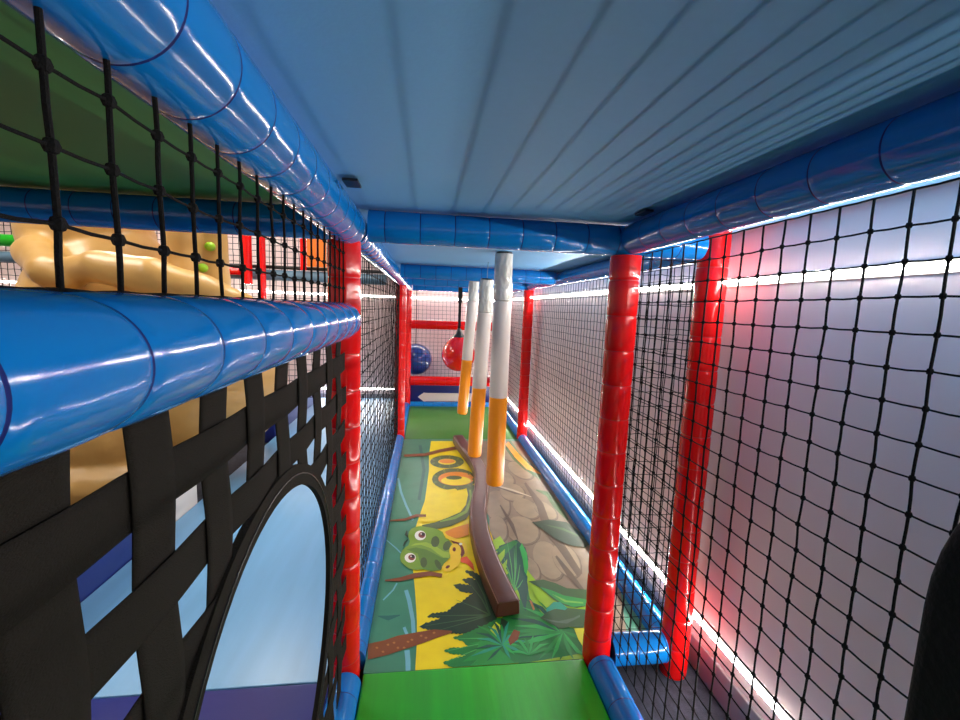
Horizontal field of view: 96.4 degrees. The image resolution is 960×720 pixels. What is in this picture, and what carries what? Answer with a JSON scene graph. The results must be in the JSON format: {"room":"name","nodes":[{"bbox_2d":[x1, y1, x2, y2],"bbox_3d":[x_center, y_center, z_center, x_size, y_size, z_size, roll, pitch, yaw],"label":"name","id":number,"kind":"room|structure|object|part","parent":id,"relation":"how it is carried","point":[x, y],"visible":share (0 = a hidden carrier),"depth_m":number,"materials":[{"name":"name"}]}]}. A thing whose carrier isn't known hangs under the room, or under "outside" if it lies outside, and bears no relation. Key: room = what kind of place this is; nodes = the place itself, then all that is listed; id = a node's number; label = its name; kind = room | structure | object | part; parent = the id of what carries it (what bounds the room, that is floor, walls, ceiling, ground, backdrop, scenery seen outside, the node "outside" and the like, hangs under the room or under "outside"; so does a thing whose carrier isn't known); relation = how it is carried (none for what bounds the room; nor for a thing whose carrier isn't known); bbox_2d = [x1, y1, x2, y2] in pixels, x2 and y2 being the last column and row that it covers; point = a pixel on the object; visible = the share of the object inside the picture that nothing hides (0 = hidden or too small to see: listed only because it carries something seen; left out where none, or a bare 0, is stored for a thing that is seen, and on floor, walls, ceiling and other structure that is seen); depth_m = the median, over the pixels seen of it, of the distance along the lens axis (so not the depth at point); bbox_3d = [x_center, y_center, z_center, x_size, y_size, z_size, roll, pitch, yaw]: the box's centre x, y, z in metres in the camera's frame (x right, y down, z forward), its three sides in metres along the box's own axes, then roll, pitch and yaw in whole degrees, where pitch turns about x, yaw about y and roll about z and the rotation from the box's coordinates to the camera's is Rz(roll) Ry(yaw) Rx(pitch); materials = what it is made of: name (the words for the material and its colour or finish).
{"room":"indoor playground","nodes":[
{"label":"indoor playground","id":0,"kind":"room"},
{"bbox_2d":[0,222,493,393],"bbox_3d":[-3.286,-1.050,5.569,7.300,3.200,0.100,1,7,-7],"label":"wall","id":1,"kind":"structure","parent":0,"point":[432,339],"depth_m":5.80,"materials":[{"name":"white paint"}]},
{"bbox_2d":[0,280,492,301],"bbox_3d":[-2.804,-0.888,5.589,6.270,0.030,0.014,1,7,-7],"label":"led strip","id":2,"kind":"object","parent":1,"relation":"attached to","point":[4,281],"visible":0.3,"depth_m":5.71,"materials":[{"name":"grey plastic"}]},
{"bbox_2d":[321,393,390,397],"bbox_3d":[-3.342,0.485,5.697,7.288,0.120,0.012,1,7,-7],"label":"baseboard","id":3,"kind":"structure","parent":1,"relation":"attached to","point":[321,393],"depth_m":5.91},
{"bbox_2d":[197,415,730,719],"bbox_3d":[-2.801,1.121,1.301,7.300,0.050,8.960,1,7,-7],"label":"floor","id":4,"kind":"structure","parent":0,"point":[240,458],"depth_m":1.54,"materials":[{"name":"carpet"}]},
{"bbox_2d":[77,533,131,602],"bbox_3d":[-1.572,1.020,0.545,0.148,0.420,3.600,1,7,-7],"label":"floor mat","id":5,"kind":"object","parent":4,"relation":"on","point":[120,555],"depth_m":1.90,"materials":[{"name":"blue plastic"}]},
{"bbox_2d":[10,223,287,504],"bbox_3d":[-2.291,-0.351,3.026,1.673,2.492,1.403,1,7,-7],"label":"sculpture","id":6,"kind":"object","parent":4,"relation":"on","point":[89,262],"visible":0.32,"depth_m":2.60,"materials":[{"name":"beige plastic"}]},
{"bbox_2d":[176,485,196,520],"bbox_3d":[-1.810,0.787,2.494,0.148,0.400,0.346,1,7,-7],"label":"kerb","id":7,"kind":"object","parent":4,"relation":"on","point":[185,502],"visible":0.03,"depth_m":2.55,"materials":[{"name":"white plastic"}]},
{"bbox_2d":[91,684,327,719],"bbox_3d":[-0.895,1.267,0.124,1.098,0.080,2.548,1,7,-7],"label":"floor mat","id":8,"kind":"object","parent":4,"relation":"on","point":[292,702],"visible":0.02,"depth_m":1.35,"materials":[{"name":"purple plastic"}]},
{"bbox_2d":[81,398,392,698],"bbox_3d":[-1.319,0.832,3.604,1.098,0.080,4.508,1,7,-7],"label":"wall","id":9,"kind":"structure","parent":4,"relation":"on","point":[271,636],"depth_m":1.82,"materials":[{"name":"blue plastic"}]},
{"bbox_2d":[259,237,266,298],"bbox_3d":[-2.195,-0.558,4.332,0.080,2.600,0.080,1,7,-7],"label":"frame post","id":10,"kind":"object","parent":4,"relation":"on","point":[262,243],"visible":0.16,"depth_m":4.27,"materials":[{"name":"red plastic"}]},
{"bbox_2d":[230,269,385,284],"bbox_3d":[-1.839,-0.865,4.439,1.700,0.110,0.110,1,7,-7],"label":"frame bar","id":11,"kind":"object","parent":10,"relation":"attached to","point":[299,274],"visible":0.38,"depth_m":4.40,"materials":[{"name":"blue plastic"}]},
{"bbox_2d":[242,235,252,283],"bbox_3d":[-2.307,-1.305,4.225,0.100,1.100,0.100,1,7,-7],"label":"frame post","id":12,"kind":"object","parent":11,"relation":"attached to","point":[247,240],"visible":0.28,"depth_m":4.23,"materials":[{"name":"red plastic"}]},
{"bbox_2d":[300,239,306,270],"bbox_3d":[-1.768,-1.373,4.282,0.060,0.940,0.060,1,7,-7],"label":"frame post","id":13,"kind":"object","parent":11,"relation":"attached to","point":[301,240],"visible":0.26,"depth_m":4.30,"materials":[{"name":"red plastic"}]},
{"bbox_2d":[307,239,316,266],"bbox_3d":[-1.692,-1.343,4.311,0.090,0.800,0.030,1,7,-7],"label":"board","id":14,"kind":"object","parent":13,"relation":"attached to","point":[314,241],"visible":0.29,"depth_m":4.33,"materials":[{"name":"orange plastic"}]},
{"bbox_2d":[319,240,326,267],"bbox_3d":[-1.590,-1.341,4.323,0.075,0.800,0.030,1,7,-7],"label":"board","id":15,"kind":"object","parent":14,"relation":"attached to","point":[320,241],"visible":0.29,"depth_m":4.34,"materials":[{"name":"orange plastic"}]},
{"bbox_2d":[229,263,379,273],"bbox_3d":[-1.836,-0.944,4.429,1.700,0.036,0.036,1,7,-7],"label":"frame bar","id":16,"kind":"object","parent":11,"relation":"on","point":[253,265],"visible":0.28,"depth_m":4.40,"materials":[{"name":"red plastic"}]},
{"bbox_2d":[265,396,312,442],"bbox_3d":[-2.103,0.517,4.889,0.148,0.340,1.710,1,7,-7],"label":"kerb","id":17,"kind":"object","parent":4,"relation":"on","point":[270,433],"visible":0.15,"depth_m":4.45,"materials":[{"name":"blue plastic"}]},
{"bbox_2d":[0,222,373,397],"bbox_3d":[-3.275,-0.661,4.441,4.265,2.105,0.009,1,7,-7],"label":"safety net","id":18,"kind":"object","parent":17,"relation":"attached to","point":[4,231],"visible":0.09,"depth_m":4.54,"materials":[{"name":"fabric"}]},
{"bbox_2d":[323,672,360,719],"bbox_3d":[-0.296,1.242,0.185,0.100,0.100,2.530,1,7,-7],"label":"kerb","id":19,"kind":"object","parent":4,"relation":"on","point":[346,709],"visible":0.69,"depth_m":1.34,"materials":[{"name":"blue plastic"}]},
{"bbox_2d":[327,239,360,678],"bbox_3d":[-0.441,0.399,1.397,0.100,1.532,0.100,6,8,27],"label":"post","id":20,"kind":"object","parent":4,"relation":"on","point":[351,376],"visible":0.52,"depth_m":1.35,"materials":[{"name":"red plastic"}]},
{"bbox_2d":[0,186,328,239],"bbox_3d":[-1.024,-0.423,1.223,1.140,0.096,0.096,1,7,-7],"label":"rail","id":21,"kind":"object","parent":20,"relation":"on","point":[79,208],"visible":0.72,"depth_m":1.20,"materials":[{"name":"blue plastic"}]},
{"bbox_2d":[0,0,281,203],"bbox_3d":[-0.839,-0.305,-0.242,1.250,0.028,3.000,1,7,-7],"label":"panel","id":22,"kind":"object","parent":21,"relation":"on","point":[78,116],"visible":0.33,"depth_m":0.79,"materials":[{"name":"green plastic"}]},
{"bbox_2d":[0,287,360,476],"bbox_3d":[-0.279,0.008,0.267,0.106,0.106,1.992,1,7,-7],"label":"rail","id":23,"kind":"object","parent":20,"relation":"attached to","point":[77,368],"visible":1,"depth_m":0.28,"materials":[{"name":"blue plastic"}]},
{"bbox_2d":[0,341,345,719],"bbox_3d":[-0.330,0.583,0.580,0.013,1.108,1.578,1,7,-7],"label":"woven webbing","id":24,"kind":"object","parent":23,"relation":"hanging from","point":[50,669],"visible":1,"depth_m":0.40,"materials":[{"name":"black fabric"}]},
{"bbox_2d":[1,0,366,243],"bbox_3d":[-0.244,-0.245,0.028,0.113,0.113,2.575,1,7,-7],"label":"rail","id":25,"kind":"object","parent":20,"relation":"attached to","point":[183,54],"visible":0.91,"depth_m":0.40,"materials":[{"name":"blue plastic"}]},
{"bbox_2d":[0,6,344,302],"bbox_3d":[-0.301,-0.159,0.475,0.011,0.180,1.564,1,7,-7],"label":"safety net","id":26,"kind":"object","parent":25,"relation":"hanging from","point":[40,61],"visible":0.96,"depth_m":0.38,"materials":[{"name":"black fabric"}]},
{"bbox_2d":[342,177,360,187],"bbox_3d":[-0.298,-0.412,0.998,0.034,0.006,0.060,1,7,-7],"label":"strap","id":27,"kind":"object","parent":25,"relation":"attached to","point":[349,182],"visible":1,"depth_m":0.98,"materials":[{"name":"black plastic"}]},
{"bbox_2d":[359,435,403,669],"bbox_3d":[-0.615,0.915,2.800,0.101,0.100,2.580,1,7,-7],"label":"kerb","id":28,"kind":"object","parent":4,"relation":"on","point":[369,588],"visible":0.71,"depth_m":2.12,"materials":[{"name":"blue plastic"}]},
{"bbox_2d":[395,285,406,436],"bbox_3d":[-0.751,0.069,4.038,0.100,1.532,0.100,6,8,27],"label":"post","id":29,"kind":"object","parent":4,"relation":"on","point":[403,288],"visible":0.58,"depth_m":3.99,"materials":[{"name":"red plastic"}]},
{"bbox_2d":[360,222,406,284],"bbox_3d":[-0.560,-0.574,2.624,0.101,0.100,2.565,1,7,-7],"label":"rail","id":30,"kind":"object","parent":29,"relation":"attached to","point":[376,254],"visible":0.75,"depth_m":1.94,"materials":[{"name":"blue plastic"}]},
{"bbox_2d":[360,256,399,589],"bbox_3d":[-0.595,0.160,2.692,0.010,1.366,2.556,1,7,-7],"label":"safety net","id":31,"kind":"object","parent":30,"relation":"hanging from","point":[391,422],"visible":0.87,"depth_m":2.31,"materials":[{"name":"black fabric"}]},
{"bbox_2d":[400,264,555,284],"bbox_3d":[-0.005,-0.602,3.020,1.090,0.096,0.096,1,7,-7],"label":"rail","id":32,"kind":"object","parent":30,"relation":"attached to","point":[415,271],"visible":0.86,"depth_m":2.97,"materials":[{"name":"blue plastic"}]},
{"bbox_2d":[404,402,409,437],"bbox_3d":[-0.860,0.664,4.805,0.100,0.100,1.290,1,7,-7],"label":"kerb","id":33,"kind":"object","parent":4,"relation":"on","point":[407,405],"visible":0.4,"depth_m":4.98,"materials":[{"name":"blue plastic"}]},
{"bbox_2d":[405,290,411,410],"bbox_3d":[-0.918,-0.102,5.408,0.101,1.532,0.101,7,9,37],"label":"post","id":34,"kind":"object","parent":4,"relation":"on","point":[409,292],"visible":0.52,"depth_m":5.36,"materials":[{"name":"red plastic"}]},
{"bbox_2d":[399,281,411,289],"bbox_3d":[-0.805,-0.824,4.626,0.100,0.100,1.270,1,7,-7],"label":"rail","id":35,"kind":"object","parent":34,"relation":"attached to","point":[409,287],"visible":0.23,"depth_m":4.70,"materials":[{"name":"blue plastic"}]},
{"bbox_2d":[410,376,489,385],"bbox_3d":[-0.336,0.274,5.526,1.100,0.120,0.120,1,7,-7],"label":"rail","id":36,"kind":"object","parent":34,"relation":"attached to","point":[415,380],"visible":0.59,"depth_m":5.46,"materials":[{"name":"red plastic"}]},
{"bbox_2d":[411,320,491,330],"bbox_3d":[-0.310,-0.436,5.440,1.100,0.112,0.112,1,7,-7],"label":"rail","id":37,"kind":"object","parent":34,"relation":"attached to","point":[416,324],"visible":0.54,"depth_m":5.37,"materials":[{"name":"red plastic"}]},
{"bbox_2d":[410,401,488,406],"bbox_3d":[-0.348,0.591,5.564,1.100,0.100,0.100,1,7,-7],"label":"kerb","id":38,"kind":"object","parent":4,"relation":"on","point":[412,403],"visible":0.41,"depth_m":5.50,"materials":[{"name":"blue plastic"}]},
{"bbox_2d":[410,378,489,401],"bbox_3d":[-0.359,0.446,5.683,1.120,0.420,0.048,1,7,-7],"label":"pad","id":39,"kind":"object","parent":4,"relation":"on","point":[423,393],"visible":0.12,"depth_m":5.63,"materials":[{"name":"blue plastic"}]},
{"bbox_2d":[405,406,516,438],"bbox_3d":[-0.261,0.721,4.846,1.096,0.080,1.364,1,7,-7],"label":"floor mat","id":40,"kind":"object","parent":4,"relation":"on","point":[424,422],"visible":0.48,"depth_m":4.67,"materials":[{"name":"green plastic"}]},
{"bbox_2d":[356,660,609,719],"bbox_3d":[0.142,1.286,0.263,0.786,0.086,2.568,1,7,-7],"label":"floor mat","id":41,"kind":"object","parent":4,"relation":"on","point":[554,690],"visible":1,"depth_m":1.41,"materials":[{"name":"green plastic"}]},
{"bbox_2d":[363,439,645,674],"bbox_3d":[-0.019,0.967,2.861,1.100,0.085,2.658,1,7,-7],"label":"floor mat","id":42,"kind":"object","parent":4,"relation":"on","point":[433,610],"visible":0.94,"depth_m":2.06,"materials":[{"name":"plastic"}]},
{"bbox_2d":[453,435,519,616],"bbox_3d":[-0.014,0.883,2.912,0.213,0.071,2.327,1,7,-7],"label":"beam","id":43,"kind":"structure","parent":42,"relation":"on","point":[504,601],"depth_m":2.16,"materials":[{"name":"brown plastic"}]},
{"bbox_2d":[506,411,516,437],"bbox_3d":[0.331,0.690,4.954,0.100,0.100,1.290,1,7,-7],"label":"kerb","id":44,"kind":"object","parent":4,"relation":"on","point":[510,421],"visible":0.42,"depth_m":4.64,"materials":[{"name":"blue plastic"}]},
{"bbox_2d":[517,290,533,438],"bbox_3d":[0.439,0.095,4.187,0.100,1.532,0.100,7,9,37],"label":"post","id":45,"kind":"object","parent":4,"relation":"on","point":[528,297],"visible":0.98,"depth_m":4.14,"materials":[{"name":"red plastic"}]},
{"bbox_2d":[407,278,528,289],"bbox_3d":[-0.101,-0.726,4.018,1.140,0.096,0.096,1,7,-7],"label":"rail","id":46,"kind":"object","parent":45,"relation":"on","point":[410,281],"visible":0.38,"depth_m":3.96,"materials":[{"name":"blue plastic"}]},
{"bbox_2d":[518,435,662,629],"bbox_3d":[0.576,0.941,2.949,0.101,0.100,2.580,1,7,-7],"label":"kerb","id":47,"kind":"object","parent":4,"relation":"on","point":[579,517],"visible":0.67,"depth_m":2.58,"materials":[{"name":"blue plastic"}]},
{"bbox_2d":[582,255,641,668],"bbox_3d":[0.454,0.418,1.508,0.100,1.532,0.101,7,9,37],"label":"post","id":48,"kind":"object","parent":4,"relation":"on","point":[624,270],"visible":0.97,"depth_m":1.46,"materials":[{"name":"red plastic"}]},
{"bbox_2d":[367,210,708,259],"bbox_3d":[0.201,-0.397,1.376,1.086,0.096,0.096,1,7,-7],"label":"rail","id":49,"kind":"object","parent":48,"relation":"on","point":[394,227],"visible":0.84,"depth_m":1.32,"materials":[{"name":"blue plastic"}]},
{"bbox_2d":[613,259,695,629],"bbox_3d":[0.612,0.339,1.538,0.211,1.368,0.007,1,7,-7],"label":"safety net","id":50,"kind":"object","parent":49,"relation":"hanging from","point":[683,276],"visible":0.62,"depth_m":1.54,"materials":[{"name":"black fabric"}]},
{"bbox_2d":[610,630,669,666],"bbox_3d":[0.584,1.077,1.607,0.206,0.108,0.108,1,7,-7],"label":"kerb","id":51,"kind":"object","parent":48,"relation":"attached to","point":[663,655],"visible":0.79,"depth_m":1.57,"materials":[{"name":"blue plastic"}]},
{"bbox_2d":[620,90,959,253],"bbox_3d":[0.642,-0.228,0.116,0.096,0.096,2.530,1,7,-7],"label":"rail","id":52,"kind":"object","parent":48,"relation":"attached to","point":[921,144],"visible":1,"depth_m":0.66,"materials":[{"name":"blue plastic"}]},
{"bbox_2d":[210,0,959,232],"bbox_3d":[0.416,-0.278,-0.086,1.280,0.028,3.000,1,7,-7],"label":"ceiling","id":53,"kind":"structure","parent":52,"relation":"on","point":[607,112],"depth_m":0.55,"materials":[{"name":"blue plastic"}]},
{"bbox_2d":[635,209,653,215],"bbox_3d":[0.456,-0.409,1.192,0.024,0.006,0.060,1,7,-7],"label":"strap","id":54,"kind":"object","parent":52,"relation":"attached to","point":[644,212],"visible":1,"depth_m":1.18,"materials":[{"name":"black plastic"}]},
{"bbox_2d":[612,177,959,719],"bbox_3d":[0.603,0.448,0.737,0.010,1.414,1.544,1,7,-7],"label":"safety net","id":55,"kind":"object","parent":52,"relation":"hanging from","point":[943,295],"visible":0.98,"depth_m":0.87,"materials":[{"name":"black fabric"}]},
{"bbox_2d":[588,655,643,719],"bbox_3d":[0.587,1.261,0.295,0.100,0.100,2.530,1,7,-7],"label":"kerb","id":56,"kind":"object","parent":4,"relation":"on","point":[616,698],"visible":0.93,"depth_m":1.41,"materials":[{"name":"blue plastic"}]},
{"bbox_2d":[904,523,959,719],"bbox_3d":[0.611,0.688,0.166,0.044,1.060,0.850,1,7,-7],"label":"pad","id":57,"kind":"object","parent":56,"relation":"on","point":[934,690],"visible":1,"depth_m":0.52,"materials":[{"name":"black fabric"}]},
{"bbox_2d":[659,230,732,680],"bbox_3d":[0.764,0.376,1.541,0.101,1.630,0.101,1,7,-7],"label":"post","id":58,"kind":"object","parent":4,"relation":"on","point":[717,249],"visible":0.77,"depth_m":1.50,"materials":[{"name":"red plastic"}]},
{"bbox_2d":[526,257,696,289],"bbox_3d":[0.630,-0.549,2.769,0.096,0.096,2.570,1,7,-7],"label":"rail","id":59,"kind":"object","parent":58,"relation":"attached to","point":[598,270],"visible":0.48,"depth_m":2.44,"materials":[{"name":"blue plastic"}]},
{"bbox_2d":[360,210,612,272],"bbox_3d":[-0.011,-0.715,3.413,1.280,0.028,4.098,1,7,-7],"label":"panel","id":60,"kind":"object","parent":59,"relation":"on","point":[401,253],"visible":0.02,"depth_m":2.42,"materials":[{"name":"blue plastic"}]},
{"bbox_2d":[411,291,431,374],"bbox_3d":[-0.844,-0.398,5.674,0.430,1.200,0.430,1,7,-7],"label":"ball","id":61,"kind":"object","parent":60,"relation":"hanging from","point":[414,353],"visible":0.6,"depth_m":5.58,"materials":[{"name":"blue plastic"}]},
{"bbox_3d":[-0.837,-0.601,5.650,0.011,0.790,0.011,-2,8,-29],"label":"cord","id":62,"kind":"part","parent":61,"relation":"part of","materials":[{"name":"black plastic"}]},
{"bbox_2d":[442,287,474,370],"bbox_3d":[-0.241,-0.380,4.999,0.394,1.030,0.394,1,7,-7],"label":"ball","id":63,"kind":"object","parent":60,"relation":"hanging from","point":[452,350],"visible":0.72,"depth_m":4.91,"materials":[{"name":"red plastic"}]},
{"bbox_2d":[457,281,478,414],"bbox_3d":[-0.105,-0.125,3.809,0.162,1.240,0.096,1,7,-9],"label":"pole","id":64,"kind":"object","parent":60,"relation":"hanging from","point":[471,310],"visible":0.98,"depth_m":3.77,"materials":[{"name":"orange plastic"}]},
{"bbox_2d":[468,262,493,457],"bbox_3d":[0.005,0.010,2.723,0.128,1.242,0.091,1,7,-8],"label":"pole","id":65,"kind":"object","parent":60,"relation":"hanging from","point":[484,315],"visible":1,"depth_m":2.69,"materials":[{"name":"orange plastic"}]},
{"bbox_2d":[486,251,512,486],"bbox_3d":[0.103,0.064,2.254,0.099,1.231,0.097,1,7,-7],"label":"pole","id":66,"kind":"object","parent":60,"relation":"hanging from","point":[503,268],"visible":1,"depth_m":2.21,"materials":[{"name":"orange plastic"}]},
{"bbox_2d":[528,265,692,604],"bbox_3d":[0.655,0.192,2.885,0.008,1.416,2.606,1,7,-7],"label":"safety net","id":67,"kind":"object","parent":59,"relation":"hanging from","point":[586,289],"visible":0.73,"depth_m":2.71,"materials":[{"name":"fabric"}]},
{"bbox_3d":[0.272,-0.076,5.556,0.101,1.532,0.101,1,7,-7],"label":"post","id":68,"kind":"object","parent":4,"relation":"on","visible":0},
{"bbox_2d":[413,285,493,293],"bbox_3d":[-0.268,-0.897,5.388,1.140,0.096,0.096,1,7,-7],"label":"rail","id":69,"kind":"object","parent":68,"relation":"on","point":[415,287],"visible":0.29,"depth_m":5.32,"materials":[{"name":"blue plastic"}]},
{"bbox_2d":[411,293,493,376],"bbox_3d":[-0.338,-0.300,5.525,1.117,1.164,0.008,1,7,-7],"label":"safety net","id":70,"kind":"object","parent":69,"relation":"hanging from","point":[462,303],"visible":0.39,"depth_m":5.49,"materials":[{"name":"fabric"}]},
{"bbox_3d":[-4.257,-0.116,4.136,0.050,1.620,0.050,1,7,-7],"label":"frame post","id":71,"kind":"object","parent":4,"relation":"on","visible":0},
{"bbox_2d":[0,251,15,262],"bbox_3d":[-4.652,-0.969,3.981,1.400,0.100,0.100,1,7,-7],"label":"frame bar","id":72,"kind":"object","parent":71,"relation":"attached to","point":[5,256],"visible":0.27,"depth_m":3.97,"materials":[{"name":"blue plastic"}]},
{"bbox_2d":[0,234,13,246],"bbox_3d":[-4.697,-1.119,3.957,1.300,0.110,0.110,1,7,-7],"label":"frame bar","id":73,"kind":"object","parent":72,"relation":"attached to","point":[7,240],"visible":0.23,"depth_m":3.95,"materials":[{"name":"green plastic"}]},
{"bbox_3d":[-2.582,-0.566,4.284,0.070,2.600,0.070,1,7,-7],"label":"frame post","id":74,"kind":"object","parent":4,"relation":"on","visible":0},
{"bbox_2d":[229,267,240,274],"bbox_3d":[-2.451,-0.879,4.240,0.145,0.070,0.070,1,7,-7],"label":"frame bar","id":75,"kind":"object","parent":74,"relation":"attached to","point":[233,271],"visible":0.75,"depth_m":4.22,"materials":[{"name":"red plastic"}]},
{"bbox_2d":[507,180,959,719],"bbox_3d":[0.923,-0.418,1.614,0.100,3.200,9.060,1,7,-7],"label":"wall","id":76,"kind":"structure","parent":0,"point":[937,507],"depth_m":1.17,"materials":[{"name":"white paint"}]},
{"bbox_2d":[507,406,763,719],"bbox_3d":[0.818,1.116,1.736,0.012,0.120,8.948,1,7,-7],"label":"baseboard","id":77,"kind":"structure","parent":76,"relation":"attached to","point":[718,691],"depth_m":1.60,"materials":[{"name":"plastic"}]},
{"bbox_2d":[507,397,791,719],"bbox_3d":[0.732,0.886,2.449,0.014,0.030,7.430,1,7,-7],"label":"led strip","id":78,"kind":"object","parent":76,"relation":"attached to","point":[767,697],"visible":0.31,"depth_m":1.51,"materials":[{"name":"grey plastic"}]},
{"bbox_2d":[511,259,959,300],"bbox_3d":[0.778,-0.371,2.297,0.014,0.030,7.430,1,7,-7],"label":"led strip","id":79,"kind":"object","parent":76,"relation":"attached to","point":[933,267],"visible":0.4,"depth_m":1.11,"materials":[{"name":"grey plastic"}]},
{"bbox_3d":[0.386,-0.799,4.774,0.096,0.096,1.270,1,7,-7],"label":"rail","id":80,"kind":"object","parent":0,"visible":0},
{"bbox_2d":[507,291,523,419],"bbox_3d":[0.413,-0.056,4.865,0.008,1.416,1.306,1,7,-7],"label":"safety net","id":81,"kind":"object","parent":80,"relation":"hanging from","point":[515,385],"visible":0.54,"depth_m":4.94,"materials":[{"name":"fabric"}]}
]}

